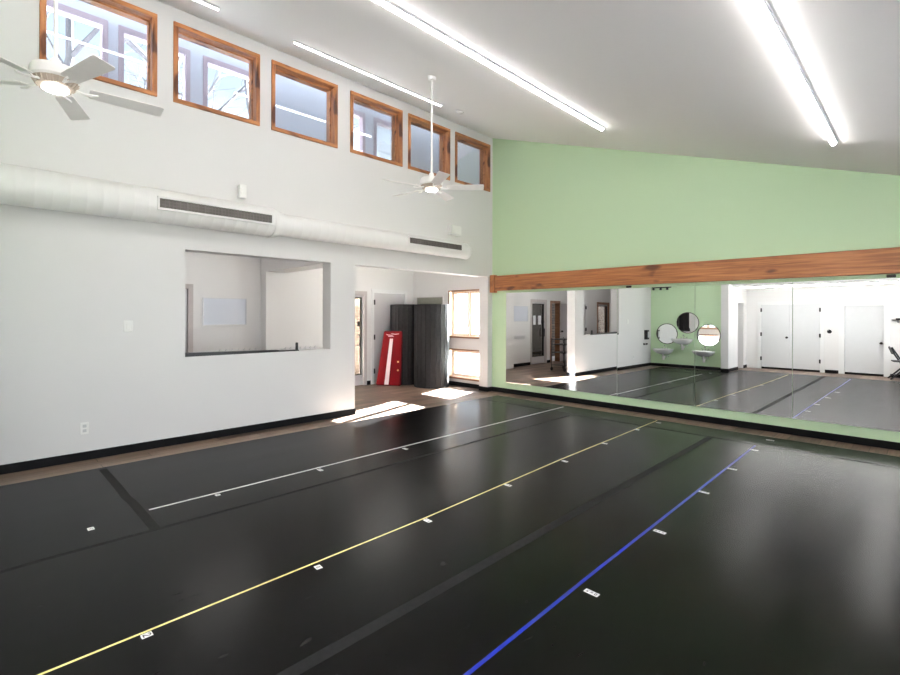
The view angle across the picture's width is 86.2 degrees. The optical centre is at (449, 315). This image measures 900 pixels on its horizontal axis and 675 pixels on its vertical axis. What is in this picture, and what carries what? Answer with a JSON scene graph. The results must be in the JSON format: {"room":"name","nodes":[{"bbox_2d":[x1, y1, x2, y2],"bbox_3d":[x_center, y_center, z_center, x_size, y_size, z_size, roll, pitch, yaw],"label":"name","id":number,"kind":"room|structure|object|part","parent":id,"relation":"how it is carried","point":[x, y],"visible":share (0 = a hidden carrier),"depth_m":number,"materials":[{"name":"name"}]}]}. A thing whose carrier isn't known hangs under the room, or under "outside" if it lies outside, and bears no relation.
{"room":"exercise studio","nodes":[
{"label":"exercise studio","id":0,"kind":"room"},
{"bbox_2d":[52,0,373,154],"bbox_3d":[-3.155,-3.259,7.439,0.150,3.700,9.300,0,0,45],"label":"wall","id":1,"kind":"structure","parent":0,"point":[300,108],"depth_m":7.71,"materials":[{"name":"paint"}]},
{"bbox_2d":[47,0,107,77],"bbox_3d":[-4.765,-3.194,5.768,0.120,1.100,1.080,0,0,45],"label":"window","id":2,"kind":"structure","parent":1,"relation":"in","point":[63,10],"depth_m":6.00,"materials":[{"name":"white wood"}]},
{"bbox_2d":[118,25,190,101],"bbox_3d":[-4.007,-3.192,6.531,0.120,1.100,0.850,0,0,45],"label":"window","id":3,"kind":"structure","parent":1,"relation":"in","point":[123,31],"depth_m":6.37,"materials":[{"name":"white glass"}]},
{"bbox_2d":[203,55,248,106],"bbox_3d":[-3.250,-3.189,7.294,0.120,1.100,0.960,0,0,45],"label":"window","id":4,"kind":"structure","parent":1,"relation":"in","point":[207,61],"depth_m":7.04,"materials":[{"name":"white wood"}]},
{"bbox_2d":[353,109,365,152],"bbox_3d":[-1.844,-3.185,8.710,0.120,1.100,0.670,0,0,45],"label":"window","id":5,"kind":"structure","parent":1,"relation":"in","point":[357,114],"depth_m":8.89,"materials":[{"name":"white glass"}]},
{"bbox_2d":[374,142,376,155],"bbox_3d":[-1.185,-3.183,9.373,0.120,1.100,0.800,0,0,45],"label":"window","id":6,"kind":"structure","parent":1,"relation":"in","point":[375,147],"depth_m":9.07,"materials":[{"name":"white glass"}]},
{"bbox_2d":[0,0,492,464],"bbox_3d":[-2.898,-1.045,5.980,0.220,5.094,10.400,0,0,45],"label":"wall","id":7,"kind":"structure","parent":0,"point":[70,281],"depth_m":5.46,"materials":[{"name":"white paint"}]},
{"bbox_2d":[80,422,88,434],"bbox_3d":[-3.763,1.164,4.952,0.010,0.120,0.072,0,0,45],"label":"wall outlet","id":8,"kind":"object","parent":7,"relation":"attached to","point":[84,427],"visible":1,"depth_m":4.95,"materials":[{"name":"white plastic"}]},
{"bbox_2d":[39,0,157,96],"bbox_3d":[-3.726,-2.920,5.126,0.240,0.926,1.010,0,0,45],"label":"window","id":9,"kind":"structure","parent":7,"relation":"in","point":[119,7],"depth_m":5.28,"materials":[{"name":"brown wood"}]},
{"bbox_2d":[123,320,132,331],"bbox_3d":[-3.490,0.118,5.219,0.016,0.124,0.090,0,0,45],"label":"light switch","id":10,"kind":"object","parent":7,"relation":"attached to","point":[127,324],"visible":1,"depth_m":5.21,"materials":[{"name":"white plastic"}]},
{"bbox_2d":[0,408,354,474],"bbox_3d":[-3.041,1.451,5.678,0.012,0.088,4.540,0,0,45],"label":"baseboard","id":11,"kind":"structure","parent":7,"relation":"attached to","point":[81,456],"depth_m":5.41,"materials":[{"name":"black rubber"}]},
{"bbox_2d":[173,21,259,125],"bbox_3d":[-2.899,-2.917,5.959,0.240,0.926,1.008,0,0,45],"label":"window","id":12,"kind":"structure","parent":7,"relation":"in","point":[182,31],"depth_m":5.96,"materials":[{"name":"brown wood"}]},
{"bbox_2d":[0,163,471,258],"bbox_3d":[-2.035,-1.185,6.424,0.383,0.376,6.645,0,0,45],"label":"air duct","id":13,"kind":"object","parent":7,"relation":"attached to","point":[19,186],"visible":1,"depth_m":5.29,"materials":[{"name":"white metal"}]},
{"bbox_2d":[157,195,273,225],"bbox_3d":[-2.666,-1.197,5.563,0.062,0.148,1.271,0,0,45],"label":"vent grille","id":14,"kind":"object","parent":13,"relation":"attached to","point":[166,204],"depth_m":5.50,"materials":[{"name":"metal"}]},
{"bbox_2d":[407,236,462,251],"bbox_3d":[-0.232,-1.192,8.072,0.062,0.140,1.241,0,0,45],"label":"vent grille","id":15,"kind":"object","parent":13,"relation":"attached to","point":[418,242],"depth_m":8.01,"materials":[{"name":"metal"}]},
{"bbox_2d":[185,342,298,356],"bbox_3d":[-2.620,0.432,6.168,0.075,0.115,1.435,0,0,45],"label":"track","id":16,"kind":"object","parent":7,"relation":"on","point":[190,354],"visible":0.97,"depth_m":6.01,"materials":[{"name":"black plastic"}]},
{"bbox_2d":[237,184,246,198],"bbox_3d":[-2.612,-1.553,6.043,0.094,0.170,0.085,0,0,45],"label":"wall speaker","id":17,"kind":"object","parent":7,"relation":"attached to","point":[241,189],"visible":1,"depth_m":6.02,"materials":[{"name":"white plastic"}]},
{"bbox_2d":[241,185,245,196],"bbox_3d":[-2.582,-1.552,6.013,0.009,0.136,0.057,0,0,45],"label":"speaker grille","id":18,"kind":"object","parent":17,"relation":"attached to","point":[243,187],"depth_m":6.01,"materials":[{"name":"white plastic"}]},
{"bbox_2d":[266,259,322,272],"bbox_3d":[-2.438,-1.012,7.990,1.960,0.470,0.380,0,0,45],"label":"ceiling","id":19,"kind":"structure","parent":7,"relation":"attached to","point":[272,265],"depth_m":8.10,"materials":[{"name":"white paint"}]},
{"bbox_2d":[271,59,337,147],"bbox_3d":[-2.081,-2.915,6.783,0.240,0.926,1.002,0,0,45],"label":"window","id":20,"kind":"structure","parent":7,"relation":"in","point":[331,89],"depth_m":6.85,"materials":[{"name":"brown wood"}]},
{"bbox_2d":[350,90,402,166],"bbox_3d":[-1.217,-2.913,7.653,0.240,0.926,1.009,0,0,45],"label":"window","id":21,"kind":"structure","parent":7,"relation":"in","point":[384,122],"depth_m":7.77,"materials":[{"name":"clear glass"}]},
{"bbox_3d":[-1.224,-2.913,7.660,0.006,0.826,0.909,0,0,45],"label":"pane","id":22,"kind":"part","parent":21,"relation":"part of","materials":[{"name":"clear glass"}]},
{"bbox_2d":[408,113,449,180],"bbox_3d":[-0.425,-2.910,8.451,0.240,0.926,0.990,0,0,45],"label":"window","id":23,"kind":"structure","parent":7,"relation":"in","point":[419,129],"depth_m":8.46,"materials":[{"name":"clear glass"}]},
{"bbox_3d":[-0.432,-2.910,8.458,0.006,0.826,0.890,0,0,45],"label":"pane","id":24,"kind":"part","parent":23,"relation":"part of","materials":[{"name":"clear glass"}]},
{"bbox_2d":[448,225,460,235],"bbox_3d":[0.090,-1.545,8.765,0.094,0.170,0.260,0,0,45],"label":"wall speaker","id":25,"kind":"object","parent":7,"relation":"attached to","point":[454,230],"visible":1,"depth_m":8.70,"materials":[{"name":"white plastic"}]},
{"bbox_2d":[452,226,460,234],"bbox_3d":[0.120,-1.545,8.735,0.009,0.136,0.232,0,0,45],"label":"speaker grille","id":26,"kind":"object","parent":25,"relation":"attached to","point":[456,230],"depth_m":8.73,"materials":[{"name":"white plastic"}]},
{"bbox_2d":[455,132,490,191],"bbox_3d":[0.368,-2.908,9.250,0.240,0.926,0.990,0,0,45],"label":"window","id":27,"kind":"structure","parent":7,"relation":"in","point":[472,156],"depth_m":9.30,"materials":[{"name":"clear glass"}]},
{"bbox_3d":[0.361,-2.908,9.257,0.006,0.826,0.890,0,0,45],"label":"pane","id":28,"kind":"part","parent":27,"relation":"part of","materials":[{"name":"clear glass"}]},
{"bbox_2d":[479,386,487,391],"bbox_3d":[0.662,1.462,9.565,0.232,0.088,0.012,0,0,45],"label":"baseboard","id":29,"kind":"object","parent":7,"relation":"attached to","point":[481,388],"visible":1,"depth_m":9.55,"materials":[{"name":"black rubber"}]},
{"bbox_2d":[260,258,322,349],"bbox_3d":[-2.891,0.124,9.084,0.220,2.744,1.300,0,0,45],"label":"wall","id":30,"kind":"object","parent":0,"point":[291,302],"visible":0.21,"depth_m":8.90,"materials":[{"name":"white paint"}]},
{"bbox_2d":[281,346,315,349],"bbox_3d":[-2.797,0.623,8.968,0.079,0.098,0.690,0,0,45],"label":"hook rail","id":31,"kind":"object","parent":30,"relation":"attached to","point":[305,347],"visible":0.57,"depth_m":8.99,"materials":[{"name":"white paint"}]},
{"bbox_2d":[185,252,412,380],"bbox_3d":[-4.512,0.062,7.721,0.160,2.870,10.600,0,0,45],"label":"wall","id":32,"kind":"structure","parent":0,"point":[211,275],"depth_m":8.41,"materials":[{"name":"white paint"}]},
{"bbox_2d":[185,284,192,352],"bbox_3d":[-4.575,0.489,7.626,0.196,2.004,0.880,0,0,45],"label":"door","id":33,"kind":"structure","parent":32,"relation":"in","point":[188,287],"depth_m":7.86,"materials":[{"name":"grey paint"}]},
{"bbox_2d":[202,297,246,324],"bbox_3d":[-3.856,-0.064,8.254,0.020,0.465,0.724,0,0,45],"label":"whiteboard","id":34,"kind":"object","parent":32,"relation":"attached to","point":[216,311],"visible":1,"depth_m":8.24,"materials":[{"name":"metal"}]},
{"bbox_2d":[215,348,256,351],"bbox_3d":[-3.696,0.620,8.375,0.079,0.098,0.720,0,0,45],"label":"hook rail","id":35,"kind":"object","parent":32,"relation":"attached to","point":[238,349],"visible":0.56,"depth_m":8.39,"materials":[{"name":"grey metal"}]},
{"bbox_2d":[355,291,366,385],"bbox_3d":[-2.169,0.491,10.050,0.196,2.014,0.950,0,0,45],"label":"door","id":36,"kind":"structure","parent":32,"relation":"in","point":[361,378],"depth_m":10.29,"materials":[{"name":"grey paint"}]},
{"bbox_2d":[371,289,407,384],"bbox_3d":[-1.393,0.466,10.827,0.202,2.069,1.015,0,0,45],"label":"door","id":37,"kind":"structure","parent":32,"relation":"in","point":[381,301],"depth_m":10.61,"materials":[{"name":"white paint"}]},
{"bbox_2d":[355,298,359,373],"bbox_3d":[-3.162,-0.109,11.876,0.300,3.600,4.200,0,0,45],"label":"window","id":38,"kind":"structure","parent":0,"point":[357,300],"depth_m":12.44,"materials":[{"name":"clear glass"}]},
{"bbox_2d":[413,271,478,384],"bbox_3d":[-0.072,-1.095,10.643,2.340,5.210,0.200,0,0,45],"label":"wall","id":39,"kind":"structure","parent":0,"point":[425,284],"depth_m":10.50,"materials":[{"name":"white paint"}]},
{"bbox_2d":[417,297,442,303],"bbox_3d":[-0.458,-0.010,10.867,0.860,0.802,0.022,0,0,45],"label":"notice board","id":40,"kind":"object","parent":39,"relation":"attached to","point":[420,300],"visible":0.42,"depth_m":10.84,"materials":[{"name":"grey"}]},
{"bbox_2d":[448,289,478,338],"bbox_3d":[0.414,-0.027,10.128,1.090,1.017,0.239,0,0,45],"label":"window","id":41,"kind":"structure","parent":39,"relation":"attached to","point":[463,304],"depth_m":10.26,"materials":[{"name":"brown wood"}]},
{"bbox_3d":[0.245,-0.036,10.318,0.502,0.946,0.040,0,0,45],"label":"sash","id":42,"kind":"part","parent":41,"relation":"part of","materials":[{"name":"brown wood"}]},
{"bbox_3d":[0.245,-0.036,10.319,0.406,0.850,0.005,0,0,45],"label":"pane","id":43,"kind":"part","parent":41,"relation":"part of","materials":[{"name":"clear glass"}]},
{"bbox_3d":[0.424,-0.044,10.137,1.090,0.984,0.213,0,0,45],"label":"casing","id":44,"kind":"part","parent":41,"relation":"part of","materials":[{"name":"wood"}]},
{"bbox_3d":[0.343,0.465,10.058,1.080,0.032,0.040,0,0,45],"label":"sill","id":45,"kind":"part","parent":41,"relation":"part of","materials":[{"name":"wood"}]},
{"bbox_3d":[0.606,-0.035,9.960,0.502,0.946,0.040,0,0,45],"label":"sash","id":46,"kind":"part","parent":41,"relation":"part of","materials":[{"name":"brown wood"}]},
{"bbox_3d":[0.606,-0.035,9.961,0.406,0.850,0.005,0,0,45],"label":"pane","id":47,"kind":"part","parent":41,"relation":"part of","materials":[{"name":"clear glass"}]},
{"bbox_2d":[449,348,478,381],"bbox_3d":[0.411,1.033,10.128,1.090,0.637,0.239,0,0,45],"label":"window","id":48,"kind":"structure","parent":39,"relation":"attached to","point":[463,363],"depth_m":10.24,"materials":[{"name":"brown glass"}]},
{"bbox_3d":[0.340,1.335,10.058,1.080,0.032,0.040,0,0,45],"label":"sill","id":49,"kind":"part","parent":48,"relation":"part of","materials":[{"name":"wood"}]},
{"bbox_3d":[0.421,1.016,10.137,1.090,0.604,0.213,0,0,45],"label":"casing","id":50,"kind":"part","parent":48,"relation":"part of","materials":[{"name":"brown wood"}]},
{"bbox_3d":[0.423,1.024,10.139,0.914,0.470,0.005,0,0,45],"label":"pane","id":51,"kind":"part","parent":48,"relation":"part of","materials":[{"name":"clear glass"}]},
{"bbox_2d":[449,381,478,388],"bbox_3d":[-0.097,1.460,10.511,2.180,0.088,0.012,0,0,45],"label":"baseboard","id":52,"kind":"structure","parent":39,"relation":"attached to","point":[469,385],"depth_m":10.10,"materials":[{"name":"black rubber"}]},
{"bbox_2d":[0,383,899,485],"bbox_3d":[-0.734,1.560,3.824,11.100,0.116,10.400,0,0,45],"label":"floor","id":53,"kind":"structure","parent":0,"point":[371,401],"depth_m":6.67,"materials":[{"name":"brown wood"}]},
{"bbox_2d":[0,468,149,569],"bbox_3d":[-3.097,1.493,3.660,1.917,0.004,1.037,0,0,45],"label":"floor mat","id":54,"kind":"object","parent":53,"relation":"on","point":[42,518],"visible":1,"depth_m":3.56,"materials":[{"name":"black plastic"}]},
{"bbox_2d":[100,468,159,529],"bbox_3d":[-2.713,1.492,4.009,1.830,0.001,0.072,0,0,45],"label":"tape","id":55,"kind":"object","parent":54,"relation":"on","point":[141,512],"visible":1,"depth_m":3.85,"materials":[{"name":"black plastic"}]},
{"bbox_2d":[102,399,572,526],"bbox_3d":[-0.767,1.500,6.007,1.917,0.004,5.572,0,0,45],"label":"floor mat","id":56,"kind":"object","parent":53,"relation":"on","point":[164,480],"visible":1,"depth_m":5.09,"materials":[{"name":"black plastic"}]},
{"bbox_2d":[149,407,561,509],"bbox_3d":[-0.222,1.499,5.799,0.031,0.001,5.935,0,0,45],"label":"tape","id":57,"kind":"object","parent":56,"relation":"on","point":[560,407],"visible":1,"depth_m":4.69,"materials":[{"name":"plastic"}]},
{"bbox_2d":[0,415,710,674],"bbox_3d":[-0.072,1.502,3.986,1.912,0.004,7.462,0,0,45],"label":"floor mat","id":58,"kind":"object","parent":53,"relation":"on","point":[57,611],"visible":1,"depth_m":2.94,"materials":[{"name":"black plastic"}]},
{"bbox_2d":[140,631,152,638],"bbox_3d":[-1.417,1.495,2.248,0.038,0.002,0.046,0,0,45],"label":"floor marker","id":59,"kind":"object","parent":58,"relation":"on","point":[148,634],"visible":1,"depth_m":2.25,"materials":[{"name":"white plastic"}]},
{"bbox_2d":[0,415,569,572],"bbox_3d":[-0.772,1.497,4.637,0.078,0.001,7.301,0,0,45],"label":"tape","id":60,"kind":"object","parent":58,"relation":"on","point":[206,515],"visible":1,"depth_m":3.68,"materials":[{"name":"black plastic"}]},
{"bbox_2d":[314,564,322,569],"bbox_3d":[-0.783,1.497,2.859,0.038,0.002,0.046,0,0,-40],"label":"floor marker","id":61,"kind":"object","parent":58,"relation":"on","point":[319,566],"visible":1,"depth_m":2.85,"materials":[{"name":"white plastic"}]},
{"bbox_2d":[38,420,656,674],"bbox_3d":[0.352,1.500,4.148,0.052,0.001,7.591,0,0,44],"label":"tape","id":62,"kind":"object","parent":58,"relation":"on","point":[74,660],"visible":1,"depth_m":2.70,"materials":[{"name":"plastic"}]},
{"bbox_2d":[376,331,401,385],"bbox_3d":[-1.304,0.920,10.323,0.558,1.160,0.123,0,0,11],"label":"mat","id":63,"kind":"object","parent":53,"relation":"on","point":[390,364],"visible":1,"depth_m":10.28,"materials":[{"name":"plastic"}]},
{"bbox_2d":[390,304,414,384],"bbox_3d":[-0.993,0.631,10.679,0.660,1.740,0.655,0,0,45],"label":"rolled mat","id":64,"kind":"object","parent":53,"relation":"on","point":[401,315],"visible":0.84,"depth_m":10.37,"materials":[{"name":"grey plastic"}]},
{"bbox_2d":[414,304,448,388],"bbox_3d":[-0.390,0.635,10.242,0.750,1.735,0.744,0,0,42],"label":"rolled mat","id":65,"kind":"object","parent":53,"relation":"on","point":[431,321],"visible":1,"depth_m":9.91,"materials":[{"name":"grey plastic"}]},
{"bbox_2d":[300,437,899,674],"bbox_3d":[1.287,1.506,2.636,1.912,0.004,7.462,0,0,45],"label":"floor mat","id":66,"kind":"object","parent":53,"relation":"on","point":[789,563],"visible":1,"depth_m":2.65,"materials":[{"name":"black plastic"}]},
{"bbox_2d":[276,437,711,674],"bbox_3d":[0.612,1.501,3.312,0.074,0.001,7.370,0,0,45],"label":"tape","id":67,"kind":"object","parent":66,"relation":"on","point":[334,648],"visible":1,"depth_m":2.68,"materials":[{"name":"grey plastic"}]},
{"bbox_2d":[584,588,599,596],"bbox_3d":[0.766,1.501,2.603,0.035,0.002,0.081,0,0,-45],"label":"floor marker","id":68,"kind":"object","parent":66,"relation":"on","point":[586,590],"visible":1,"depth_m":2.60,"materials":[{"name":"white plastic"}]},
{"bbox_2d":[463,445,754,674],"bbox_3d":[1.077,1.502,3.048,0.029,0.001,7.050,0,0,44],"label":"tape","id":69,"kind":"object","parent":66,"relation":"on","point":[475,667],"visible":1,"depth_m":2.66,"materials":[{"name":"blue plastic"}]},
{"bbox_2d":[653,529,665,534],"bbox_3d":[1.457,1.503,3.341,0.035,0.002,0.081,0,0,-41],"label":"floor marker","id":70,"kind":"object","parent":66,"relation":"on","point":[655,530],"visible":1,"depth_m":3.34,"materials":[{"name":"white plastic"}]},
{"bbox_2d":[480,395,899,467],"bbox_3d":[3.417,1.512,6.153,7.650,0.004,0.525,0,0,45],"label":"floor mat","id":71,"kind":"object","parent":53,"relation":"on","point":[894,461],"visible":1,"depth_m":6.10,"materials":[{"name":"black plastic"}]},
{"bbox_2d":[482,399,899,468],"bbox_3d":[3.233,1.509,5.967,7.610,0.001,0.032,0,0,45],"label":"tape","id":72,"kind":"object","parent":71,"relation":"on","point":[482,399],"visible":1,"depth_m":5.87,"materials":[{"name":"black plastic"}]},
{"bbox_2d":[157,0,899,174],"bbox_3d":[0.463,-2.280,3.351,8.750,3.068,9.800,0,0,45],"label":"ceiling","id":73,"kind":"structure","parent":0,"point":[694,78],"depth_m":4.35,"materials":[{"name":"white paint"}]},
{"bbox_2d":[0,0,163,119],"bbox_3d":[-2.654,-2.227,3.265,1.190,1.400,1.252,0,0,29],"label":"ceiling fan","id":74,"kind":"object","parent":73,"relation":"hanging from","point":[54,77],"visible":1,"depth_m":3.24,"materials":[{"name":"plastic"}]},
{"bbox_3d":[-3.105,-1.574,3.235,0.455,0.036,0.130,0,0,-7],"label":"blade","id":75,"kind":"part","parent":74,"relation":"part of","materials":[{"name":"white plastic"}]},
{"bbox_3d":[-2.773,-1.573,2.881,0.130,0.036,0.455,0,0,11],"label":"blade","id":76,"kind":"part","parent":74,"relation":"part of","materials":[{"name":"white plastic"}]},
{"bbox_3d":[-2.862,-1.564,3.266,0.138,0.032,0.076,0,0,-7],"label":"blade arm","id":77,"kind":"part","parent":74,"relation":"part of","materials":[{"name":"metal"}]},
{"bbox_3d":[-2.727,-1.564,3.122,0.076,0.032,0.138,0,0,11],"label":"blade arm","id":78,"kind":"part","parent":74,"relation":"part of","materials":[{"name":"metal"}]},
{"bbox_3d":[-2.767,-1.564,3.438,0.076,0.032,0.138,0,0,-25],"label":"blade arm","id":79,"kind":"part","parent":74,"relation":"part of","materials":[{"name":"metal"}]},
{"bbox_3d":[-2.549,-1.563,3.206,0.138,0.032,0.076,0,0,29],"label":"blade arm","id":80,"kind":"part","parent":74,"relation":"part of","materials":[{"name":"metal"}]},
{"bbox_3d":[-2.871,-1.573,3.660,0.130,0.036,0.455,0,0,-25],"label":"blade","id":81,"kind":"part","parent":74,"relation":"part of","materials":[{"name":"white plastic"}]},
{"bbox_3d":[-2.574,-1.563,3.401,0.138,0.032,0.076,0,0,-43],"label":"blade arm","id":82,"kind":"part","parent":74,"relation":"part of","materials":[{"name":"metal"}]},
{"bbox_3d":[-2.334,-1.572,3.088,0.455,0.036,0.130,0,0,29],"label":"blade","id":83,"kind":"part","parent":74,"relation":"part of","materials":[{"name":"white plastic"}]},
{"bbox_3d":[-2.395,-1.572,3.569,0.455,0.036,0.130,0,0,-43],"label":"blade","id":84,"kind":"part","parent":74,"relation":"part of","materials":[{"name":"white plastic"}]},
{"bbox_2d":[194,0,219,10],"bbox_3d":[-3.177,-3.263,4.391,0.050,0.044,2.043,0,0,45],"label":"linear light","id":85,"kind":"object","parent":73,"relation":"attached to","point":[203,2],"visible":1,"depth_m":5.03,"materials":[{"name":"white plastic"}]},
{"bbox_2d":[293,40,441,106],"bbox_3d":[-0.995,-3.256,6.589,0.050,0.044,2.443,0,0,45],"label":"linear light","id":86,"kind":"object","parent":73,"relation":"attached to","point":[298,43],"visible":1,"depth_m":6.39,"materials":[{"name":"white plastic"}]},
{"bbox_2d":[372,0,383,4],"bbox_3d":[-0.971,-2.510,3.408,0.064,0.059,1.222,0,0,45],"label":"linear light","id":87,"kind":"object","parent":73,"relation":"attached to","point":[379,2],"visible":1,"depth_m":3.81,"materials":[{"name":"white plastic"}]},
{"bbox_2d":[382,75,483,200],"bbox_3d":[-0.180,-2.235,5.899,1.190,1.430,1.252,0,0,3],"label":"ceiling fan","id":88,"kind":"object","parent":73,"relation":"hanging from","point":[431,183],"visible":0.98,"depth_m":5.87,"materials":[{"name":"metal"}]},
{"bbox_3d":[-0.572,-1.567,5.675,0.455,0.036,0.130,0,0,-33],"label":"blade","id":89,"kind":"part","parent":88,"relation":"part of","materials":[{"name":"white plastic"}]},
{"bbox_3d":[-0.548,-1.567,6.160,0.455,0.036,0.130,0,0,39],"label":"blade","id":90,"kind":"part","parent":88,"relation":"part of","materials":[{"name":"white plastic"}]},
{"bbox_3d":[-0.118,-1.565,5.503,0.130,0.036,0.455,0,0,-15],"label":"blade","id":91,"kind":"part","parent":88,"relation":"part of","materials":[{"name":"white plastic"}]},
{"bbox_3d":[-0.080,-1.565,6.287,0.130,0.036,0.455,0,0,21],"label":"blade","id":92,"kind":"part","parent":88,"relation":"part of","materials":[{"name":"white plastic"}]},
{"bbox_3d":[0.185,-1.565,5.881,0.455,0.036,0.130,0,0,3],"label":"blade","id":93,"kind":"part","parent":88,"relation":"part of","materials":[{"name":"white plastic"}]},
{"bbox_2d":[381,0,484,62],"bbox_3d":[-0.108,-2.508,4.277,0.064,0.059,1.222,0,0,45],"label":"linear light","id":94,"kind":"object","parent":73,"relation":"attached to","point":[387,4],"visible":0.95,"depth_m":4.20,"materials":[{"name":"white plastic"}]},
{"bbox_2d":[482,57,553,101],"bbox_3d":[0.755,-2.505,5.146,0.064,0.059,1.222,0,0,45],"label":"linear light","id":95,"kind":"object","parent":73,"relation":"attached to","point":[487,62],"visible":0.93,"depth_m":5.08,"materials":[{"name":"white plastic"}]},
{"bbox_2d":[551,98,604,130],"bbox_3d":[1.618,-2.503,6.016,0.064,0.059,1.222,0,0,45],"label":"linear light","id":96,"kind":"object","parent":73,"relation":"attached to","point":[555,101],"visible":0.93,"depth_m":5.96,"materials":[{"name":"white plastic"}]},
{"bbox_2d":[750,0,785,46],"bbox_3d":[1.621,-1.703,2.558,0.064,0.059,1.222,0,0,45],"label":"linear light","id":97,"kind":"object","parent":73,"relation":"attached to","point":[762,8],"visible":1,"depth_m":2.75,"materials":[{"name":"white plastic"}]},
{"bbox_2d":[776,39,817,106],"bbox_3d":[2.484,-1.700,3.427,0.064,0.059,1.222,0,0,45],"label":"linear light","id":98,"kind":"object","parent":73,"relation":"attached to","point":[784,49],"visible":0.88,"depth_m":3.34,"materials":[{"name":"white plastic"}]},
{"bbox_2d":[810,102,837,145],"bbox_3d":[3.347,-1.698,4.296,0.064,0.059,1.222,0,0,45],"label":"linear light","id":99,"kind":"object","parent":73,"relation":"attached to","point":[817,110],"visible":0.91,"depth_m":4.22,"materials":[{"name":"white plastic"}]},
{"bbox_2d":[492,138,899,442],"bbox_3d":[3.853,-1.087,6.747,8.720,5.216,0.200,0,0,45],"label":"wall","id":100,"kind":"structure","parent":0,"point":[556,207],"depth_m":7.23,"materials":[{"name":"green paint"}]},
{"bbox_2d":[506,289,616,395],"bbox_3d":[1.888,0.434,8.531,2.252,1.732,0.007,0,0,45],"label":"wall mirror","id":101,"kind":"object","parent":100,"relation":"attached to","point":[565,340],"visible":1,"depth_m":8.41,"materials":[{"name":"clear mirror"}]},
{"bbox_2d":[617,286,694,405],"bbox_3d":[3.105,0.438,7.325,1.166,1.732,0.007,0,0,45],"label":"wall mirror","id":102,"kind":"object","parent":100,"relation":"attached to","point":[656,325],"visible":1,"depth_m":7.29,"materials":[{"name":"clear mirror"}]},
{"bbox_2d":[490,247,899,292],"bbox_3d":[3.751,-0.612,6.631,8.260,0.345,0.105,0,0,45],"label":"wood beam","id":103,"kind":"structure","parent":100,"relation":"attached to","point":[881,260],"depth_m":6.60,"materials":[{"name":"brown wood"}]},
{"bbox_2d":[492,387,899,450],"bbox_3d":[3.781,1.471,6.660,8.288,0.088,0.014,0,0,45],"label":"baseboard","id":104,"kind":"structure","parent":100,"relation":"attached to","point":[736,423],"depth_m":6.65,"materials":[{"name":"black rubber"}]},
{"bbox_2d":[695,282,792,417],"bbox_3d":[3.931,0.440,6.505,1.154,1.732,0.007,0,0,45],"label":"wall mirror","id":105,"kind":"object","parent":100,"relation":"attached to","point":[743,332],"visible":1,"depth_m":6.46,"materials":[{"name":"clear mirror"}]},
{"bbox_2d":[792,278,899,431],"bbox_3d":[4.755,0.443,5.688,1.160,1.732,0.007,0,0,45],"label":"wall mirror","id":106,"kind":"object","parent":100,"relation":"attached to","point":[846,333],"visible":1,"depth_m":5.71,"materials":[{"name":"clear mirror"}]},
{"label":"outside","id":107,"kind":"structure","parent":0,"visible":0},
{"bbox_3d":[-5.292,1.615,22.723,52.800,0.140,70.000,0,0,45],"label":"ground","id":108,"kind":"structure","parent":107,"visible":0},
{"bbox_2d":[46,11,247,115],"bbox_3d":[-9.123,-5.727,12.044,9.679,14.630,11.621,0,0,-27],"label":"bare tree","id":109,"kind":"object","parent":108,"relation":"on","point":[71,52],"visible":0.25,"depth_m":10.53,"materials":[{"name":"grey plant"}]},
{"bbox_2d":[98,37,357,127],"bbox_3d":[-10.725,-8.499,22.617,19.119,20.146,15.155,0,0,-20],"label":"bare tree","id":110,"kind":"object","parent":108,"relation":"on","point":[131,43],"visible":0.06,"depth_m":19.58,"materials":[{"name":"grey plant"}]}
]}

